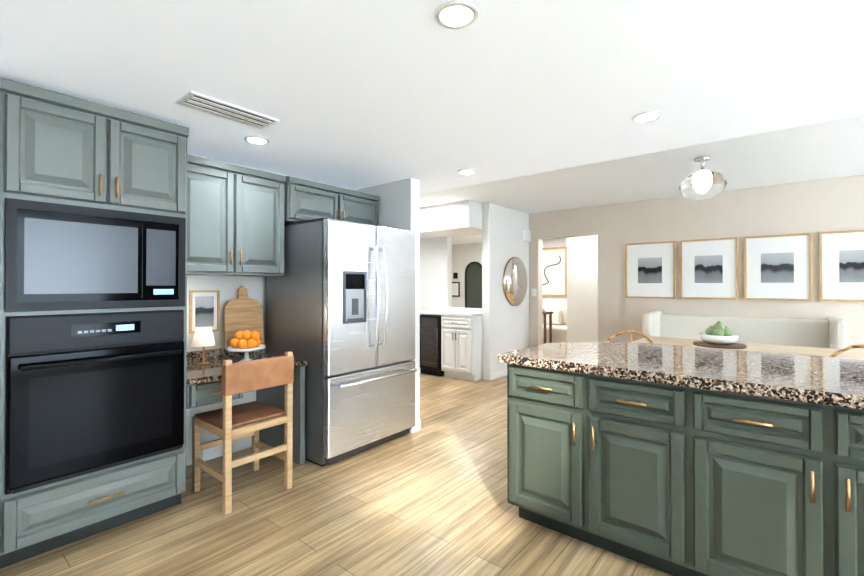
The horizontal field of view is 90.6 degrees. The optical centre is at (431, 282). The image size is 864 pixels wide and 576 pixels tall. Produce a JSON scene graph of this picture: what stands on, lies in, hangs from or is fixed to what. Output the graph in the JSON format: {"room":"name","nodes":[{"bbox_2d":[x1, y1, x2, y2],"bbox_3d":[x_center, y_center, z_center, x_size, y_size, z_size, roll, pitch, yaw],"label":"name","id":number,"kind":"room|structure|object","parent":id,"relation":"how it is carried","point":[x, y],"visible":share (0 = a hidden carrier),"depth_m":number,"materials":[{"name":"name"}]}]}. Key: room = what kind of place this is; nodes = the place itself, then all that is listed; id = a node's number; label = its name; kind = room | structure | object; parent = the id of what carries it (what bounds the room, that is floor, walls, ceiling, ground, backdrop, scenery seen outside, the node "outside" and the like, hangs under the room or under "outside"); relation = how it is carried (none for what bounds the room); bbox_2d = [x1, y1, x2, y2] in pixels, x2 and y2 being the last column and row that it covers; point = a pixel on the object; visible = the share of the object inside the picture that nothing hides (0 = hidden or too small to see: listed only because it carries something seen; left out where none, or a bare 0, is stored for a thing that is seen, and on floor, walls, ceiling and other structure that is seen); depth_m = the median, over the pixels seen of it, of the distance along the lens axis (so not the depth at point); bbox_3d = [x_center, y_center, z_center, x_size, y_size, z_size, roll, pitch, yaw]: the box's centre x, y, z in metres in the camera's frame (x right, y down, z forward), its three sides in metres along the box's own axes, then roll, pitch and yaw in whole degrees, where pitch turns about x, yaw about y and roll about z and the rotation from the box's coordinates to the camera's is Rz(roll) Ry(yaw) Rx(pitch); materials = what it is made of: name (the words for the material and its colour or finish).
{"room":"kitchen","nodes":[
{"label":"kitchen","id":0,"kind":"room"},
{"bbox_2d":[186,153,349,465],"bbox_3d":[-2.440,0.090,2.339,0.120,2.440,5.310,0,-1,39],"label":"wall","id":1,"kind":"structure","parent":0,"point":[228,286],"depth_m":3.26,"materials":[{"name":"white paint"}]},
{"bbox_2d":[189,290,219,333],"bbox_3d":[-1.679,0.211,3.157,0.020,0.310,0.210,0,-1,39],"label":"framed picture","id":2,"kind":"object","parent":1,"relation":"attached to","point":[204,308],"visible":0.94,"depth_m":3.15,"materials":[{"name":"white paper"}]},
{"bbox_2d":[202,436,251,460],"bbox_3d":[-1.558,1.272,3.304,0.013,0.090,0.415,0,-1,39],"label":"baseboard","id":3,"kind":"structure","parent":1,"relation":"attached to","point":[217,451],"depth_m":3.25,"materials":[{"name":"white"}]},
{"bbox_2d":[187,154,285,276],"bbox_3d":[-1.503,-0.442,3.085,0.386,0.775,0.800,0,-1,39],"label":"upper cabinet","id":4,"kind":"object","parent":1,"relation":"attached to","point":[235,220],"visible":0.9,"depth_m":2.99,"materials":[{"name":"green wood"}]},
{"bbox_2d":[284,176,378,225],"bbox_3d":[-0.932,-0.652,3.767,0.411,0.345,0.952,0,-1,39],"label":"upper cabinet","id":5,"kind":"object","parent":1,"relation":"attached to","point":[304,200],"visible":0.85,"depth_m":3.55,"materials":[{"name":"green wood"}]},
{"bbox_2d":[0,373,672,575],"bbox_3d":[0.598,1.354,4.297,10.500,0.060,12.200,0,-1,39],"label":"floor","id":6,"kind":"structure","parent":0,"point":[429,498],"depth_m":2.31,"materials":[{"name":"brown wood"}]},
{"bbox_2d":[0,77,188,568],"bbox_3d":[-1.881,0.197,2.363,0.707,2.225,0.780,0,-1,39],"label":"tall cabinet","id":7,"kind":"object","parent":6,"relation":"on","point":[93,286],"visible":1,"depth_m":2.12,"materials":[{"name":"green wood"}]},
{"bbox_2d":[5,310,183,494],"bbox_3d":[-1.645,0.551,2.169,0.100,0.795,0.730,0,-1,39],"label":"wall oven","id":8,"kind":"object","parent":7,"relation":"in","point":[88,392],"depth_m":2.11,"materials":[{"name":"black metal"}]},
{"bbox_2d":[5,198,185,311],"bbox_3d":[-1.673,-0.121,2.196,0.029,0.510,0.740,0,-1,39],"label":"microwave","id":9,"kind":"object","parent":7,"relation":"in","point":[61,256],"depth_m":2.14,"materials":[{"name":"grey metal"}]},
{"bbox_2d":[192,351,293,514],"bbox_3d":[-1.201,0.877,2.716,0.456,0.870,0.438,0,-1,39],"label":"desk chair","id":10,"kind":"object","parent":6,"relation":"on","point":[247,376],"visible":1,"depth_m":2.62,"materials":[{"name":"brown wood"}]},
{"bbox_2d":[186,348,306,464],"bbox_3d":[-1.401,0.906,2.990,0.651,0.818,0.798,0,-1,39],"label":"desk","id":11,"kind":"object","parent":6,"relation":"on","point":[203,385],"visible":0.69,"depth_m":3.10,"materials":[{"name":"stone"}]},
{"bbox_2d":[192,327,215,364],"bbox_3d":[-1.587,0.439,2.970,0.150,0.250,0.148,0,-1,39],"label":"table lamp","id":12,"kind":"object","parent":11,"relation":"on","point":[203,337],"visible":1,"depth_m":2.93,"materials":[{"name":"white fabric"}]},
{"bbox_2d":[223,286,263,348],"bbox_3d":[-1.467,0.260,3.331,0.068,0.475,0.300,0,-1,39],"label":"cutting board","id":13,"kind":"object","parent":11,"relation":"on","point":[243,312],"visible":0.89,"depth_m":3.32,"materials":[{"name":"brown wood"}]},
{"bbox_2d":[226,330,265,361],"bbox_3d":[-1.321,0.452,3.043,0.260,0.227,0.260,0,-1,39],"label":"cake stand","id":14,"kind":"object","parent":11,"relation":"on","point":[246,342],"visible":0.98,"depth_m":3.01,"materials":[{"name":"white ceramic"}]},
{"bbox_2d":[266,218,416,465],"bbox_3d":[-0.720,0.429,3.562,0.897,1.780,0.920,0,-1,39],"label":"refrigerator","id":15,"kind":"object","parent":6,"relation":"on","point":[340,307],"visible":0.96,"depth_m":3.21,"materials":[{"name":"silver metal"}]},
{"bbox_2d":[420,309,481,380],"bbox_3d":[0.313,0.882,6.294,1.049,0.915,0.680,0,-1,39],"label":"pantry cabinet","id":16,"kind":"object","parent":6,"relation":"on","point":[461,344],"visible":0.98,"depth_m":5.87,"materials":[{"name":"white wood"}]},
{"bbox_2d":[420,314,443,375],"bbox_3d":[0.142,0.900,6.397,0.383,0.860,0.647,0,-1,39],"label":"wine fridge","id":17,"kind":"object","parent":16,"relation":"in","point":[430,344],"visible":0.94,"depth_m":6.15,"materials":[{"name":"black glass"}]},
{"bbox_2d":[543,311,552,342],"bbox_3d":[1.979,0.875,9.079,1.100,0.970,0.350,0,-1,39],"label":"console table","id":18,"kind":"object","parent":6,"relation":"on","point":[550,324],"visible":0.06,"depth_m":8.84,"materials":[{"name":"brown wood"}]},
{"bbox_2d":[543,305,566,342],"bbox_3d":[2.560,0.939,9.553,1.900,0.850,0.920,0,-1,39],"label":"sofa","id":19,"kind":"object","parent":6,"relation":"on","point":[559,324],"visible":0.25,"depth_m":9.42,"materials":[{"name":"beige fabric"}]},
{"bbox_2d":[604,330,653,343],"bbox_3d":[1.407,0.839,3.125,0.470,0.956,0.430,0,-1,39],"label":"dining chair","id":20,"kind":"object","parent":6,"relation":"on","point":[631,332],"visible":0.12,"depth_m":3.28,"materials":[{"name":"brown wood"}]},
{"bbox_2d":[499,362,863,575],"bbox_3d":[1.683,0.871,1.841,2.612,0.870,0.930,0,-1,39],"label":"kitchen island","id":21,"kind":"object","parent":6,"relation":"on","point":[675,460],"depth_m":1.80,"materials":[{"name":"green wood"}]},
{"bbox_2d":[498,342,863,405],"bbox_3d":[1.725,0.411,1.895,2.682,0.046,1.020,0,-1,39],"label":"island countertop","id":22,"kind":"structure","parent":21,"relation":"on","point":[823,379],"depth_m":2.01,"materials":[{"name":"multicoloured stone"}]},
{"bbox_2d":[643,311,847,348],"bbox_3d":[3.416,0.843,4.813,1.780,0.970,0.636,0,-1,39],"label":"sofa","id":23,"kind":"object","parent":6,"relation":"on","point":[831,332],"visible":0.29,"depth_m":4.80,"materials":[{"name":"beige fabric"}]},
{"bbox_2d":[634,336,863,359],"bbox_3d":[2.775,0.942,3.647,1.900,0.755,0.900,0,-1,39],"label":"dining table","id":24,"kind":"object","parent":6,"relation":"on","point":[813,351],"visible":0.17,"depth_m":3.67,"materials":[{"name":"brown wood"}]},
{"bbox_2d":[693,321,746,348],"bbox_3d":[2.572,0.452,3.829,0.400,0.223,0.400,0,-1,39],"label":"bowl","id":25,"kind":"object","parent":24,"relation":"on","point":[719,334],"visible":1,"depth_m":3.76,"materials":[{"name":"white ceramic"}]},
{"bbox_2d":[829,344,863,356],"bbox_3d":[2.405,0.833,2.324,0.470,0.956,0.430,0,-1,39],"label":"dining chair","id":26,"kind":"object","parent":6,"relation":"on","point":[838,352],"visible":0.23,"depth_m":2.52,"materials":[{"name":"brown wood"}]},
{"bbox_2d":[354,178,419,432],"bbox_3d":[-0.439,0.103,4.056,0.750,2.440,0.120,0,-1,39],"label":"wall","id":27,"kind":"structure","parent":0,"point":[399,204],"depth_m":3.85,"materials":[{"name":"white paint"}]},
{"bbox_2d":[0,0,863,193],"bbox_3d":[0.140,-1.048,0.527,6.420,0.188,5.750,0,-1,39],"label":"ceiling","id":28,"kind":"structure","parent":0,"point":[354,94],"depth_m":1.93,"materials":[{"name":"white paint"}]},
{"bbox_2d":[175,91,278,128],"bbox_3d":[-1.106,-0.931,2.336,0.200,0.017,0.470,0,-1,39],"label":"ceiling vent","id":29,"kind":"object","parent":28,"relation":"in","point":[216,107],"visible":0.98,"depth_m":2.30,"materials":[{"name":"white metal"}]},
{"bbox_2d":[244,136,269,144],"bbox_3d":[-1.146,-0.931,2.794,0.156,0.009,0.156,0,-1,39],"label":"recessed light","id":30,"kind":"object","parent":28,"relation":"in","point":[259,140],"visible":0.98,"depth_m":2.79,"materials":[{"name":"white"}]},
{"bbox_2d":[435,0,478,28],"bbox_3d":[0.087,-0.941,1.505,0.156,0.009,0.156,0,-1,39],"label":"recessed light","id":31,"kind":"object","parent":28,"relation":"in","point":[456,14],"visible":1,"depth_m":1.50,"materials":[{"name":"white plastic"}]},
{"bbox_2d":[457,169,475,174],"bbox_3d":[0.289,-0.926,3.572,0.156,0.009,0.156,0,-1,39],"label":"recessed light","id":32,"kind":"object","parent":28,"relation":"in","point":[466,171],"visible":1,"depth_m":3.55,"materials":[{"name":"white"}]},
{"bbox_2d":[632,111,661,122],"bbox_3d":[1.211,-0.934,2.408,0.156,0.009,0.156,0,-1,39],"label":"recessed light","id":33,"kind":"object","parent":28,"relation":"in","point":[645,116],"visible":1,"depth_m":2.40,"materials":[{"name":"white"}]},
{"bbox_2d":[420,200,481,310],"bbox_3d":[-0.026,0.122,6.629,1.998,2.440,0.850,0,-1,39],"label":"wall","id":34,"kind":"structure","parent":0,"point":[441,225],"depth_m":5.92,"materials":[{"name":"white paint"}]},
{"bbox_2d":[482,202,528,379],"bbox_3d":[1.116,0.120,6.349,0.120,2.440,1.180,0,-1,39],"label":"wall","id":35,"kind":"structure","parent":0,"point":[505,326],"depth_m":6.07,"materials":[{"name":"white paint"}]},
{"bbox_2d":[490,369,506,380],"bbox_3d":[1.167,1.294,6.298,0.012,0.090,1.180,0,-1,39],"label":"baseboard","id":36,"kind":"structure","parent":35,"relation":"attached to","point":[495,375],"depth_m":6.00,"materials":[{"name":"white"}]},
{"bbox_2d":[503,257,526,305],"bbox_3d":[1.254,-0.020,6.405,0.022,0.736,0.736,0,-1,39],"label":"round mirror","id":37,"kind":"object","parent":35,"relation":"attached to","point":[515,281],"visible":0.96,"depth_m":6.38,"materials":[{"name":"gold metal"}]},
{"bbox_2d":[523,230,530,241],"bbox_3d":[1.478,-0.728,6.647,0.072,0.180,0.130,0,-1,39],"label":"wall speaker","id":38,"kind":"object","parent":35,"relation":"attached to","point":[526,235],"visible":1,"depth_m":6.61,"materials":[{"name":"white plastic"}]},
{"bbox_2d":[452,238,566,307],"bbox_3d":[2.932,0.148,10.094,6.800,2.440,0.120,0,-1,39],"label":"wall","id":39,"kind":"structure","parent":0,"point":[464,256],"depth_m":11.63,"materials":[{"name":"white paint"}]},
{"bbox_2d":[452,273,459,296],"bbox_3d":[0.562,0.057,11.928,0.510,0.850,0.029,0,-1,39],"label":"picture frame","id":40,"kind":"object","parent":39,"relation":"attached to","point":[455,289],"visible":0.54,"depth_m":11.84,"materials":[{"name":"black"}]},
{"bbox_2d":[465,262,481,307],"bbox_3d":[1.137,0.203,11.453,0.600,1.550,0.037,0,-1,39],"label":"mirror","id":41,"kind":"object","parent":39,"relation":"attached to","point":[473,284],"visible":0.65,"depth_m":11.48,"materials":[{"name":"black mirror"}]},
{"bbox_2d":[542,247,566,296],"bbox_3d":[2.764,-0.257,10.129,0.900,1.150,0.037,0,-1,39],"label":"art","id":42,"kind":"object","parent":39,"relation":"attached to","point":[554,271],"visible":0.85,"depth_m":10.04,"materials":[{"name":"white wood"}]},
{"bbox_2d":[567,236,597,342],"bbox_3d":[3.246,0.123,6.825,2.180,2.440,0.150,0,-1,39],"label":"wall","id":43,"kind":"structure","parent":0,"point":[582,289],"depth_m":7.28,"materials":[{"name":"beige paint"}]},
{"bbox_2d":[420,114,863,244],"bbox_3d":[0.598,-1.155,4.316,10.500,0.080,12.200,0,-1,39],"label":"ceiling","id":44,"kind":"structure","parent":0,"point":[823,150],"depth_m":4.28,"materials":[{"name":"white paint"}]},
{"bbox_2d":[679,156,726,199],"bbox_3d":[2.424,-0.936,3.832,0.370,0.364,0.370,0,-1,39],"label":"semi-flush ceiling light","id":45,"kind":"object","parent":44,"relation":"attached to","point":[701,183],"visible":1,"depth_m":3.72,"materials":[{"name":"white glass"}]},
{"bbox_2d":[529,175,863,350],"bbox_3d":[3.856,0.110,4.978,6.100,2.440,0.160,0,-1,39],"label":"wall","id":46,"kind":"structure","parent":0,"point":[814,207],"depth_m":5.29,"materials":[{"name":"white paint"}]},
{"bbox_2d":[625,241,675,298],"bbox_3d":[2.879,-0.166,5.650,0.600,0.740,0.033,0,-1,39],"label":"picture frame","id":47,"kind":"object","parent":46,"relation":"attached to","point":[650,269],"visible":0.96,"depth_m":5.64,"materials":[{"name":"white paper"}]},
{"bbox_2d":[680,237,738,299],"bbox_3d":[3.387,-0.169,5.236,0.600,0.740,0.033,0,-1,39],"label":"picture frame","id":48,"kind":"object","parent":46,"relation":"attached to","point":[709,268],"visible":1,"depth_m":5.23,"materials":[{"name":"white paper"}]},
{"bbox_2d":[744,233,812,300],"bbox_3d":[3.894,-0.172,4.822,0.600,0.740,0.033,0,-1,39],"label":"picture frame","id":49,"kind":"object","parent":46,"relation":"attached to","point":[778,267],"visible":0.96,"depth_m":4.81,"materials":[{"name":"white paper"}]},
{"bbox_2d":[819,230,863,301],"bbox_3d":[4.402,-0.175,4.408,0.600,0.740,0.033,0,-1,39],"label":"picture frame","id":50,"kind":"object","parent":46,"relation":"attached to","point":[841,266],"visible":1,"depth_m":4.49,"materials":[{"name":"white paper"}]}
]}

